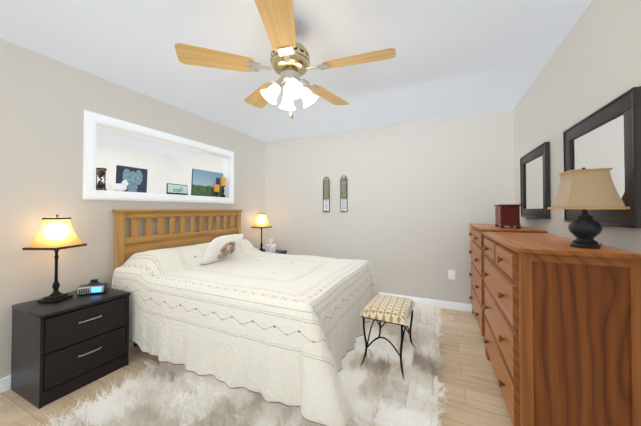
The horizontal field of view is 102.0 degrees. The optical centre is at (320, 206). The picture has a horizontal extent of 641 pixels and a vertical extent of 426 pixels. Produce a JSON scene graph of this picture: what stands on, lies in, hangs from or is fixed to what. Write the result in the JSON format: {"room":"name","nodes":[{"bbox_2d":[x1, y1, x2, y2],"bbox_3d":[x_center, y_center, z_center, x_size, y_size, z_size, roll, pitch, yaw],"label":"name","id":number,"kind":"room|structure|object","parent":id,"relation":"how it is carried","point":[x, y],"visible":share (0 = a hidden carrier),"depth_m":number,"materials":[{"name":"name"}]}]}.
{"room":"bedroom","nodes":[
{"label":"bedroom","id":0,"kind":"room"},
{"bbox_2d":[0,38,264,378],"bbox_3d":[-1.971,0.071,2.443,0.120,2.440,4.582,0,-1,25],"label":"wall","id":1,"kind":"structure","parent":0,"point":[45,102],"depth_m":2.09,"materials":[{"name":"beige paint"}]},
{"bbox_2d":[0,375,10,392],"bbox_3d":[-1.907,1.243,2.396,0.018,0.095,4.582,0,-1,25],"label":"baseboard","id":2,"kind":"structure","parent":1,"relation":"attached to","point":[5,383],"depth_m":1.79,"materials":[{"name":"white"}]},
{"bbox_2d":[83,110,233,203],"bbox_3d":[-1.703,-0.425,3.033,0.163,0.762,1.767,0,-1,25],"label":"window frame","id":3,"kind":"structure","parent":1,"relation":"attached to","point":[93,121],"depth_m":2.60,"materials":[{"name":"white wood"}]},
{"bbox_2d":[96,168,106,189],"bbox_3d":[-2.002,-0.244,2.367,0.084,0.200,0.084,0,-1,25],"label":"hourglass","id":4,"kind":"object","parent":3,"relation":"on","point":[101,174],"visible":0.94,"depth_m":2.35,"materials":[{"name":"brown wood"}]},
{"bbox_2d":[111,179,128,190],"bbox_3d":[-1.922,-0.203,2.480,0.055,0.122,0.156,0,-1,25],"label":"cat figurine","id":5,"kind":"object","parent":3,"relation":"on","point":[122,185],"visible":0.98,"depth_m":2.47,"materials":[{"name":"white ceramic"}]},
{"bbox_2d":[115,165,147,192],"bbox_3d":[-1.916,-0.267,2.642,0.032,0.256,0.285,0,-1,25],"label":"canvas","id":6,"kind":"object","parent":3,"relation":"on","point":[136,178],"visible":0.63,"depth_m":2.64,"materials":[{"name":"blue fabric"}]},
{"bbox_2d":[166,183,187,194],"bbox_3d":[-1.673,-0.195,3.035,0.020,0.122,0.270,0,-1,25],"label":"sign","id":7,"kind":"object","parent":3,"relation":"on","point":[177,189],"visible":0.98,"depth_m":3.03,"materials":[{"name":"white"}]},
{"bbox_2d":[191,169,222,196],"bbox_3d":[-1.518,-0.299,3.505,0.036,0.346,0.500,0,-1,25],"label":"canvas","id":8,"kind":"object","parent":3,"relation":"on","point":[203,182],"visible":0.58,"depth_m":3.44,"materials":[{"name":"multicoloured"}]},
{"bbox_2d":[214,184,218,196],"bbox_3d":[-1.427,-0.215,3.566,0.072,0.178,0.072,0,-1,25],"label":"candle","id":9,"kind":"object","parent":3,"relation":"on","point":[216,188],"visible":0.88,"depth_m":3.54,"materials":[{"name":"orange wax"}]},
{"bbox_2d":[220,177,225,196],"bbox_3d":[-1.379,-0.268,3.671,0.072,0.288,0.072,0,-1,25],"label":"candle","id":10,"kind":"object","parent":3,"relation":"on","point":[222,182],"visible":0.98,"depth_m":3.65,"materials":[{"name":"orange wax"}]},
{"bbox_2d":[96,141,173,193],"bbox_3d":[-4.290,0.088,3.599,0.100,2.440,4.950,0,-1,25],"label":"wall","id":11,"kind":"structure","parent":0,"point":[158,166],"depth_m":5.08,"materials":[{"name":"white paint"}]},
{"bbox_2d":[174,153,221,194],"bbox_3d":[-2.107,0.113,5.265,2.480,2.440,0.100,0,-1,25],"label":"wall","id":12,"kind":"structure","parent":0,"point":[184,165],"depth_m":5.52,"materials":[{"name":"white paint"}]},
{"bbox_2d":[0,306,512,425],"bbox_3d":[-0.314,1.304,1.664,3.765,0.050,4.782,0,-1,25],"label":"floor","id":13,"kind":"structure","parent":0,"point":[474,396],"depth_m":1.82,"materials":[{"name":"brown wood"}]},
{"bbox_2d":[11,288,130,408],"bbox_3d":[-1.847,0.990,1.956,0.466,0.588,0.525,0,-1,25],"label":"nightstand","id":14,"kind":"object","parent":13,"relation":"on","point":[63,348],"visible":0.98,"depth_m":1.79,"materials":[{"name":"black wood"}]},
{"bbox_2d":[22,215,86,302],"bbox_3d":[-1.958,0.378,1.925,0.238,0.631,0.238,0,-1,1],"label":"lamp","id":15,"kind":"object","parent":14,"relation":"on","point":[56,234],"visible":1,"depth_m":1.88,"materials":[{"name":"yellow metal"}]},
{"bbox_2d":[76,279,108,294],"bbox_3d":[-1.826,0.646,2.084,0.190,0.100,0.106,0,-1,-25],"label":"alarm clock","id":16,"kind":"object","parent":14,"relation":"on","point":[93,286],"visible":1,"depth_m":2.05,"materials":[{"name":"black"}]},
{"bbox_2d":[29,294,450,425],"bbox_3d":[-0.077,1.279,2.223,1.968,0.012,3.103,0,-1,25],"label":"rug","id":17,"kind":"object","parent":13,"relation":"on","point":[378,390],"visible":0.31,"depth_m":1.68,"materials":[{"name":"white fur"}]},
{"bbox_2d":[360,294,415,380],"bbox_3d":[0.571,1.025,2.153,0.352,0.466,0.510,0,-1,29],"label":"stool","id":18,"kind":"object","parent":17,"relation":"on","point":[391,309],"visible":0.96,"depth_m":2.03,"materials":[{"name":"black metal"}]},
{"bbox_2d":[111,209,378,425],"bbox_3d":[-0.557,0.662,2.618,2.285,1.262,1.751,0,-1,25],"label":"bed","id":19,"kind":"object","parent":13,"relation":"on","point":[231,307],"visible":0.98,"depth_m":1.94,"materials":[{"name":"white fabric"}]},
{"bbox_2d":[274,250,286,253],"bbox_3d":[-0.854,1.022,4.120,0.466,0.588,0.525,0,-1,25],"label":"nightstand","id":20,"kind":"object","parent":13,"relation":"on","point":[281,251],"visible":0.12,"depth_m":4.17,"materials":[{"name":"black wood"}]},
{"bbox_2d":[251,212,271,251],"bbox_3d":[-0.939,0.411,4.136,0.238,0.631,0.238,0,-1,25],"label":"lamp","id":21,"kind":"object","parent":20,"relation":"on","point":[261,222],"visible":0.98,"depth_m":4.09,"materials":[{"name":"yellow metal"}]},
{"bbox_2d":[265,239,275,252],"bbox_3d":[-0.784,0.618,4.073,0.116,0.216,0.116,0,-1,25],"label":"tissue box","id":22,"kind":"object","parent":20,"relation":"on","point":[271,247],"visible":0.98,"depth_m":4.03,"materials":[{"name":"white cardboard"}]},
{"bbox_2d":[469,224,546,355],"bbox_3d":[1.807,0.750,2.632,0.476,1.088,1.061,0,-1,25],"label":"dresser","id":23,"kind":"object","parent":13,"relation":"on","point":[477,256],"visible":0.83,"depth_m":2.47,"materials":[{"name":"brown wood"}]},
{"bbox_2d":[493,204,521,228],"bbox_3d":[1.765,0.094,2.455,0.170,0.215,0.294,0,-1,25],"label":"jewelry box","id":24,"kind":"object","parent":23,"relation":"on","point":[507,214],"visible":1,"depth_m":2.35,"materials":[{"name":"red wood"}]},
{"bbox_2d":[482,231,640,425],"bbox_3d":[1.355,0.744,1.649,0.476,1.070,1.086,0,-1,25],"label":"dresser","id":25,"kind":"object","parent":13,"relation":"on","point":[562,340],"visible":0.98,"depth_m":1.19,"materials":[{"name":"brown wood"}]},
{"bbox_2d":[548,167,629,248],"bbox_3d":[1.320,0.005,1.297,0.238,0.394,0.262,0,-1,25],"label":"light","id":26,"kind":"object","parent":25,"relation":"on","point":[584,189],"visible":1,"depth_m":1.23,"materials":[{"name":"black"}]},
{"bbox_2d":[0,0,592,156],"bbox_3d":[-1.452,-1.191,2.316,6.345,0.080,4.950,0,-1,25],"label":"ceiling","id":27,"kind":"structure","parent":0,"point":[453,58],"depth_m":1.93,"materials":[{"name":"white paint"}]},
{"bbox_2d":[174,0,395,118],"bbox_3d":[-0.161,-0.855,1.677,1.252,0.609,1.268,0,-1,25],"label":"ceiling fan","id":28,"kind":"object","parent":27,"relation":"hanging from","point":[290,60],"visible":1,"depth_m":1.56,"materials":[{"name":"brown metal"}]},
{"bbox_2d":[265,109,514,303],"bbox_3d":[0.662,0.091,3.811,3.765,2.440,0.100,0,-1,25],"label":"wall","id":29,"kind":"structure","parent":0,"point":[422,196],"depth_m":3.56,"materials":[{"name":"beige paint"}]},
{"bbox_2d":[323,176,329,211],"bbox_3d":[0.090,-0.187,4.014,0.105,0.553,0.012,0,-1,25],"label":"plaque","id":30,"kind":"object","parent":29,"relation":"attached to","point":[326,196],"visible":1,"depth_m":4.01,"materials":[{"name":"black metal"}]},
{"bbox_2d":[340,177,346,211],"bbox_3d":[0.351,-0.193,3.894,0.105,0.555,0.012,0,-1,25],"label":"plaque","id":31,"kind":"object","parent":29,"relation":"attached to","point":[343,195],"visible":1,"depth_m":3.90,"materials":[{"name":"black metal"}]},
{"bbox_2d":[379,292,471,311],"bbox_3d":[0.645,1.263,3.738,3.480,0.095,0.013,0,-1,25],"label":"baseboard","id":32,"kind":"structure","parent":29,"relation":"attached to","point":[443,304],"depth_m":3.31,"materials":[{"name":"white wood"}]},
{"bbox_2d":[448,270,454,279],"bbox_3d":[1.660,0.869,3.282,0.080,0.120,0.008,0,-1,25],"label":"electrical outlet plate","id":33,"kind":"object","parent":29,"relation":"attached to","point":[451,274],"visible":1,"depth_m":3.28,"materials":[{"name":"white plastic"}]},
{"bbox_2d":[514,0,640,252],"bbox_3d":[1.352,0.048,0.919,0.100,2.440,4.582,0,-1,25],"label":"wall","id":34,"kind":"structure","parent":0,"point":[592,65],"depth_m":1.60,"materials":[{"name":"beige paint"}]},
{"bbox_2d":[520,142,550,218],"bbox_3d":[1.938,-0.200,2.364,0.030,0.610,0.700,0,-1,25],"label":"mirror","id":35,"kind":"object","parent":34,"relation":"attached to","point":[535,181],"visible":0.96,"depth_m":2.29,"materials":[{"name":"black mirror"}]},
{"bbox_2d":[563,86,640,228],"bbox_3d":[1.508,-0.204,1.428,0.030,0.610,0.700,0,-1,25],"label":"mirror","id":36,"kind":"object","parent":34,"relation":"attached to","point":[608,135],"visible":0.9,"depth_m":1.26,"materials":[{"name":"black mirror"}]}
]}

